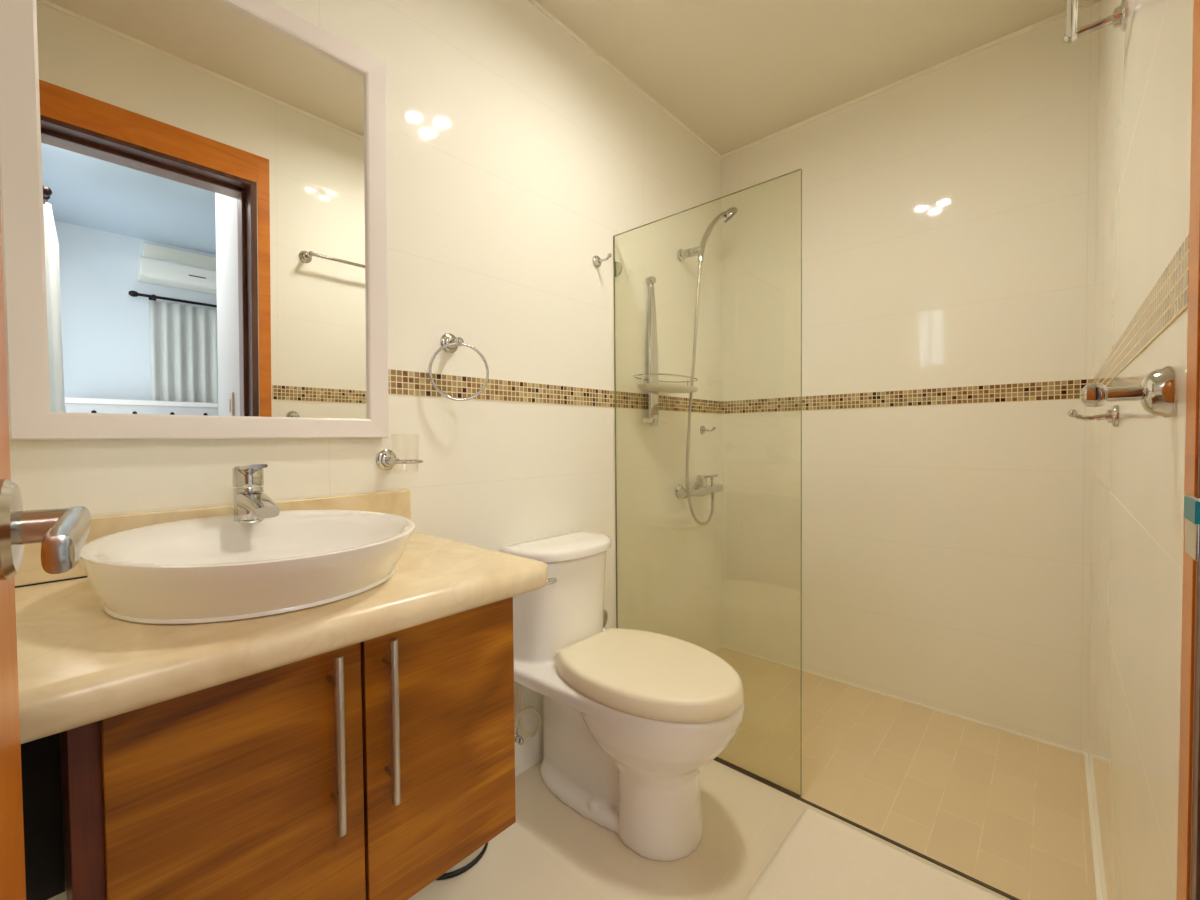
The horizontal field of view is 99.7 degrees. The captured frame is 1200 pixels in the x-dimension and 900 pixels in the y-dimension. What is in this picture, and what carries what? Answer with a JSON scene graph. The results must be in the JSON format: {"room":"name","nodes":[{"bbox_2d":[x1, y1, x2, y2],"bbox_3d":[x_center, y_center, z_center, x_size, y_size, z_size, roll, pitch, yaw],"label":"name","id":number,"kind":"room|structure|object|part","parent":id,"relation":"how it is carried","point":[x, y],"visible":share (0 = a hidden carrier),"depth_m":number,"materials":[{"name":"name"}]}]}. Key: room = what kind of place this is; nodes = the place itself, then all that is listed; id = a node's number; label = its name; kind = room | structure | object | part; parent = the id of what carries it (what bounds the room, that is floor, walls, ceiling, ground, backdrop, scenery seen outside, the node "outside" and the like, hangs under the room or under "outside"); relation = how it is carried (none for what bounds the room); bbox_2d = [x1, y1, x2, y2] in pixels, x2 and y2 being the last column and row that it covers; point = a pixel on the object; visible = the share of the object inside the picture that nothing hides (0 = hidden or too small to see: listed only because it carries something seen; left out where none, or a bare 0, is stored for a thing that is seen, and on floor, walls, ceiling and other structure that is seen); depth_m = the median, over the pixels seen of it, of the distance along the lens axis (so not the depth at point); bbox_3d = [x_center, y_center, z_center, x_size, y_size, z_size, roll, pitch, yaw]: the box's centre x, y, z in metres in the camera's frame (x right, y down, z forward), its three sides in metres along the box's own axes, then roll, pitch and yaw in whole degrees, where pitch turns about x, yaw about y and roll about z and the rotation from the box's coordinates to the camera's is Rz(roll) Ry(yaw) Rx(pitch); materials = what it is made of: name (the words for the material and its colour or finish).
{"room":"bathroom","nodes":[
{"label":"bathroom","id":0,"kind":"room"},
{"bbox_2d":[9,0,721,899],"bbox_3d":[-0.251,-0.176,1.656,0.120,2.476,2.660,1,2,42],"label":"wall","id":1,"kind":"structure","parent":0,"point":[517,157],"depth_m":1.57,"materials":[{"name":"beige tile"}]},
{"bbox_2d":[0,0,388,439],"bbox_3d":[-0.721,-0.467,1.000,0.046,0.888,0.604,1,2,42],"label":"wall mirror","id":2,"kind":"object","parent":1,"relation":"attached to","point":[193,193],"visible":0.98,"depth_m":0.95,"materials":[{"name":"white mirror"}]},
{"bbox_2d":[14,490,410,585],"bbox_3d":[-0.745,0.161,1.005,0.020,0.100,0.772,1,2,42],"label":"backsplash","id":3,"kind":"structure","parent":1,"relation":"attached to","point":[397,502],"depth_m":0.95,"materials":[{"name":"beige stone"}]},
{"bbox_2d":[21,597,515,899],"bbox_3d":[-0.572,0.499,0.844,0.497,0.472,0.747,1,2,42],"label":"vanity cabinet","id":4,"kind":"object","parent":1,"relation":"attached to","point":[371,769],"visible":0.71,"depth_m":0.72,"materials":[{"name":"brown wood"}]},
{"bbox_3d":[-0.951,0.505,0.787,0.010,0.470,0.154,1,2,42],"label":"panel","id":5,"kind":"part","parent":4,"relation":"part of","materials":[{"name":"black wood"}]},
{"bbox_3d":[-0.459,0.503,0.670,0.020,0.465,0.278,1,2,42],"label":"door","id":6,"kind":"part","parent":4,"relation":"part of","materials":[{"name":"brown wood"}]},
{"bbox_2d":[14,490,547,743],"bbox_3d":[-0.550,0.188,0.829,0.546,0.150,0.772,1,2,42],"label":"countertop","id":7,"kind":"structure","parent":4,"relation":"on","point":[79,664],"depth_m":0.64,"materials":[{"name":"beige stone"}]},
{"bbox_2d":[79,510,414,624],"bbox_3d":[-0.538,0.171,0.820,0.526,0.084,0.426,1,2,42],"label":"vessel basin","id":8,"kind":"object","parent":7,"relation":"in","point":[219,568],"visible":0.99,"depth_m":0.69,"materials":[{"name":"white ceramic"}]},
{"bbox_2d":[232,464,279,523],"bbox_3d":[-0.638,0.081,0.938,0.144,0.112,0.054,1,2,42],"label":"mixer tap","id":9,"kind":"object","parent":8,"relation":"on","point":[251,504],"visible":0.99,"depth_m":0.94,"materials":[{"name":"silver metal"}]},
{"bbox_3d":[-0.655,0.047,0.953,0.095,0.044,0.050,1,2,42],"label":"lever","id":10,"kind":"part","parent":9,"relation":"part of","materials":[{"name":"silver metal"}]},
{"bbox_3d":[-0.624,0.098,0.926,0.105,0.043,0.045,1,2,42],"label":"spout","id":11,"kind":"part","parent":9,"relation":"part of","materials":[{"name":"silver metal"}]},
{"bbox_3d":[-0.374,0.415,0.720,0.038,0.252,0.012,1,2,42],"label":"handle","id":12,"kind":"part","parent":4,"relation":"part of","materials":[{"name":"silver metal"}]},
{"bbox_3d":[-0.321,0.413,0.778,0.038,0.252,0.012,1,2,42],"label":"handle","id":13,"kind":"part","parent":4,"relation":"part of","materials":[{"name":"silver metal"}]},
{"bbox_3d":[-0.268,0.496,0.882,0.020,0.465,0.282,1,2,42],"label":"door","id":14,"kind":"part","parent":4,"relation":"part of","materials":[{"name":"brown wood"}]},
{"bbox_2d":[376,449,423,469],"bbox_3d":[-0.480,0.025,1.227,0.118,0.052,0.081,1,2,42],"label":"holder","id":15,"kind":"object","parent":1,"relation":"attached to","point":[384,458],"visible":0.98,"depth_m":1.24,"materials":[{"name":"silver metal"}]},
{"bbox_2d":[391,434,419,473],"bbox_3d":[-0.466,0.009,1.214,0.065,0.094,0.065,1,2,42],"label":"tumbler","id":16,"kind":"object","parent":15,"relation":"in","point":[391,434],"visible":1,"depth_m":1.21,"materials":[{"name":"clear glass"}]},
{"bbox_2d":[429,333,488,400],"bbox_3d":[-0.386,-0.224,1.367,0.155,0.189,0.078,-1,2,-26],"label":"towel ring","id":17,"kind":"object","parent":1,"relation":"attached to","point":[449,343],"visible":1,"depth_m":1.35,"materials":[{"name":"silver metal"}]},
{"bbox_2d":[514,684,541,744],"bbox_3d":[-0.235,0.779,1.545,0.071,0.221,0.110,1,2,42],"label":"supply hose","id":18,"kind":"object","parent":1,"relation":"attached to","point":[519,740],"visible":0.81,"depth_m":1.54,"materials":[{"name":"silver metal"}]},
{"bbox_2d":[388,369,721,413],"bbox_3d":[-0.206,-0.181,1.615,0.002,0.063,2.420,1,2,42],"label":"trim","id":19,"kind":"structure","parent":1,"relation":"attached to","point":[404,383],"depth_m":1.59,"materials":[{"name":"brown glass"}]},
{"bbox_2d":[592,253,611,267],"bbox_3d":[0.013,-0.678,1.799,0.070,0.042,0.042,1,2,42],"label":"robe hook","id":20,"kind":"object","parent":1,"relation":"attached to","point":[596,260],"visible":1,"depth_m":1.81,"materials":[{"name":"silver metal"}]},
{"bbox_2d":[603,609,607,627],"bbox_3d":[0.006,0.620,1.850,0.017,0.076,0.076,1,2,42],"label":"cover plate","id":21,"kind":"object","parent":1,"relation":"attached to","point":[605,615],"visible":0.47,"depth_m":1.86,"materials":[{"name":"silver metal"}]},
{"bbox_2d":[527,0,721,158],"bbox_3d":[-0.215,-1.406,1.584,0.006,0.014,2.420,1,2,42],"label":"trim","id":22,"kind":"structure","parent":1,"relation":"attached to","point":[534,3],"depth_m":1.88,"materials":[{"name":"beige paint"}]},
{"bbox_2d":[633,276,697,425],"bbox_3d":[0.266,-0.398,2.009,0.171,0.604,0.349,1,2,42],"label":"shower caddy","id":23,"kind":"object","parent":1,"relation":"attached to","point":[652,386],"visible":1,"depth_m":2.03,"materials":[{"name":"silver metal"}]},
{"bbox_3d":[0.213,-0.394,2.045,0.026,0.545,0.060,1,2,42],"label":"post","id":24,"kind":"part","parent":23,"relation":"part of","materials":[{"name":"silver metal"}]},
{"bbox_3d":[0.217,-0.111,2.050,0.036,0.030,0.036,1,2,42],"label":"knob","id":25,"kind":"part","parent":23,"relation":"part of","materials":[{"name":"silver metal"}]},
{"bbox_3d":[0.264,-0.264,2.010,0.171,0.047,0.341,1,2,42],"label":"wire rail","id":26,"kind":"part","parent":23,"relation":"part of","materials":[{"name":"silver metal"}]},
{"bbox_2d":[637,383,697,392],"bbox_3d":[0.275,-0.245,2.021,0.160,0.016,0.326,1,2,42],"label":"shelf","id":27,"kind":"object","parent":23,"relation":"attached to","point":[649,387],"depth_m":1.96,"materials":[{"name":"silver metal"}]},
{"bbox_2d":[675,474,722,498],"bbox_3d":[0.453,0.165,2.244,0.145,0.121,0.330,1,2,42],"label":"shower mixer","id":28,"kind":"object","parent":1,"relation":"attached to","point":[700,489],"visible":0.98,"depth_m":2.22,"materials":[{"name":"silver metal"}]},
{"bbox_3d":[0.470,0.133,2.228,0.100,0.058,0.050,1,2,42],"label":"lever","id":29,"kind":"part","parent":28,"relation":"part of","materials":[{"name":"silver metal"}]},
{"bbox_2d":[677,207,737,524],"bbox_3d":[0.463,-0.372,2.228,0.309,1.397,0.139,-1,2,-28],"label":"shower","id":30,"kind":"object","parent":1,"relation":"attached to","point":[682,254],"visible":0.99,"depth_m":2.15,"materials":[{"name":"silver metal"}]},
{"bbox_3d":[0.580,-1.035,2.244,0.064,0.048,0.064,1,2,42],"label":"spray plate","id":31,"kind":"part","parent":30,"relation":"part of","materials":[{"name":"silver metal"}]},
{"bbox_2d":[700,426,715,434],"bbox_3d":[0.506,-0.093,2.355,0.070,0.042,0.042,1,2,42],"label":"robe hook","id":32,"kind":"object","parent":1,"relation":"attached to","point":[703,429],"visible":1,"depth_m":2.36,"materials":[{"name":"silver metal"}]},
{"bbox_2d":[408,647,1096,899],"bbox_3d":[0.363,1.050,1.141,1.505,0.060,2.420,1,2,42],"label":"floor","id":33,"kind":"structure","parent":0,"point":[1009,812],"depth_m":1.43,"materials":[{"name":"beige tile"}]},
{"bbox_2d":[436,842,487,879],"bbox_3d":[-0.391,0.888,1.302,0.202,0.268,0.202,1,2,42],"label":"waste bin","id":34,"kind":"object","parent":33,"relation":"on","point":[471,860],"visible":0.08,"depth_m":1.23,"materials":[{"name":"black plastic"}]},
{"bbox_2d":[499,530,744,861],"bbox_3d":[0.077,0.650,1.426,0.675,0.731,0.406,1,2,42],"label":"toilet","id":35,"kind":"object","parent":33,"relation":"on","point":[632,718],"visible":0.96,"depth_m":1.33,"materials":[{"name":"white ceramic"}]},
{"bbox_3d":[-0.171,0.377,1.460,0.092,0.028,0.038,-1,1,-11],"label":"flush lever","id":36,"kind":"part","parent":35,"relation":"part of","materials":[{"name":"silver metal"}]},
{"bbox_3d":[-0.102,0.300,1.577,0.200,0.036,0.374,1,2,42],"label":"tank lid","id":37,"kind":"part","parent":35,"relation":"part of","materials":[{"name":"white ceramic"}]},
{"bbox_3d":[0.138,0.617,1.371,0.498,0.008,0.371,1,2,42],"label":"seat","id":38,"kind":"part","parent":35,"relation":"part of","materials":[{"name":"beige plastic"}]},
{"bbox_3d":[0.137,0.590,1.370,0.509,0.044,0.379,1,2,42],"label":"seat lid","id":39,"kind":"part","parent":35,"relation":"part of","materials":[{"name":"beige plastic"}]},
{"bbox_2d":[713,758,1019,899],"bbox_3d":[0.553,1.013,1.487,1.323,0.014,0.009,1,2,42],"label":"trim","id":40,"kind":"structure","parent":33,"relation":"on","point":[953,870],"depth_m":1.30,"materials":[{"name":"brown"}]},
{"bbox_2d":[613,169,801,797],"bbox_3d":[0.320,0.104,1.682,0.694,1.798,0.024,1,2,42],"label":"screen","id":41,"kind":"object","parent":40,"relation":"on","point":[617,267],"visible":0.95,"depth_m":1.57,"materials":[{"name":"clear glass"}]},
{"bbox_2d":[744,809,1003,899],"bbox_3d":[0.608,1.012,1.037,0.564,0.014,0.556,1,2,42],"label":"tile","id":42,"kind":"object","parent":33,"relation":"on","point":[821,857],"visible":1,"depth_m":1.20,"materials":[{"name":"beige tile"}]},
{"bbox_2d":[535,0,1088,154],"bbox_3d":[0.296,-1.456,1.121,1.625,0.100,2.660,1,2,42],"label":"ceiling","id":43,"kind":"structure","parent":0,"point":[735,73],"depth_m":1.78,"materials":[{"name":"beige paint"}]},
{"bbox_2d":[721,2,1098,752],"bbox_3d":[1.135,-0.199,2.115,1.323,2.476,0.120,1,2,42],"label":"wall","id":44,"kind":"structure","parent":0,"point":[949,211],"depth_m":1.93,"materials":[{"name":"beige tile"}]},
{"bbox_2d":[722,645,1087,754],"bbox_3d":[1.103,0.990,2.097,1.323,0.008,0.006,1,2,42],"label":"trim","id":45,"kind":"structure","parent":44,"relation":"attached to","point":[723,646],"depth_m":1.96,"materials":[{"name":"beige tile"}]},
{"bbox_2d":[722,379,1092,413],"bbox_3d":[1.094,-0.203,2.070,1.320,0.063,0.002,1,2,42],"label":"trim","id":46,"kind":"structure","parent":44,"relation":"attached to","point":[1070,389],"depth_m":1.94,"materials":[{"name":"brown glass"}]},
{"bbox_2d":[721,0,1095,157],"bbox_3d":[1.082,-1.428,2.039,1.311,0.014,0.006,1,2,42],"label":"trim","id":47,"kind":"structure","parent":44,"relation":"attached to","point":[1090,2],"depth_m":1.92,"materials":[{"name":"beige paint"}]},
{"bbox_2d":[1088,0,1199,899],"bbox_3d":[0.844,-0.162,0.669,0.182,2.476,2.660,1,2,42],"label":"wall","id":48,"kind":"structure","parent":0,"point":[1144,102],"depth_m":0.71,"materials":[{"name":"beige tile"}]},
{"bbox_2d":[1084,753,1101,899],"bbox_3d":[1.319,1.007,1.356,0.009,0.007,0.818,1,2,42],"label":"trim","id":49,"kind":"structure","parent":48,"relation":"attached to","point":[1088,780],"depth_m":1.32,"materials":[{"name":"beige tile"}]},
{"bbox_2d":[1068,405,1118,426],"bbox_3d":[0.958,-0.065,0.986,0.070,0.042,0.042,1,2,42],"label":"robe hook","id":50,"kind":"object","parent":48,"relation":"attached to","point":[1111,416],"visible":1,"depth_m":0.97,"materials":[{"name":"silver metal"}]},
{"bbox_2d":[1063,0,1127,42],"bbox_3d":[0.743,-0.777,0.747,0.084,0.052,0.562,1,2,42],"label":"towel bar","id":51,"kind":"object","parent":48,"relation":"attached to","point":[1118,19],"visible":1,"depth_m":0.92,"materials":[{"name":"silver metal"}]},
{"bbox_2d":[1080,366,1177,417],"bbox_3d":[0.548,-0.059,0.528,0.068,0.052,0.052,1,2,42],"label":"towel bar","id":52,"kind":"object","parent":48,"relation":"attached to","point":[1157,393],"visible":1,"depth_m":0.51,"materials":[{"name":"silver metal"}]},
{"bbox_3d":[0.529,-0.059,0.542,0.020,0.026,0.026,1,2,42],"label":"knob","id":53,"kind":"part","parent":52,"relation":"part of","materials":[{"name":"silver metal"}]},
{"bbox_3d":[0.546,-0.059,0.529,0.041,0.015,0.015,1,2,42],"label":"stem","id":54,"kind":"part","parent":52,"relation":"part of","materials":[{"name":"silver metal"}]},
{"bbox_2d":[1093,234,1188,385],"bbox_3d":[1.053,-0.178,1.037,0.002,0.063,1.592,1,2,42],"label":"trim","id":55,"kind":"structure","parent":48,"relation":"attached to","point":[1167,300],"depth_m":0.60,"materials":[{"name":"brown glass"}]},
{"bbox_2d":[1177,0,1199,899],"bbox_3d":[0.347,-0.041,0.116,0.197,2.170,0.720,1,2,42],"label":"door frame","id":56,"kind":"structure","parent":48,"relation":"in","point":[1191,534],"depth_m":0.42,"materials":[{"name":"orange wood"}]},
{"bbox_2d":[0,200,90,899],"bbox_3d":[-0.207,0.027,0.137,0.081,2.027,0.642,-2,2,-43],"label":"door","id":57,"kind":"structure","parent":56,"relation":"attached to","point":[62,533],"depth_m":0.33,"materials":[{"name":"orange wood"}]},
{"bbox_3d":[-0.313,0.050,0.291,0.146,0.022,0.036,1,2,42],"label":"lever handle","id":58,"kind":"part","parent":57,"relation":"part of","materials":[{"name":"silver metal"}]},
{"bbox_3d":[0.500,0.081,0.403,0.039,0.110,0.046,1,2,42],"label":"strike plate","id":59,"kind":"part","parent":56,"relation":"part of","materials":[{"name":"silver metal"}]}
]}

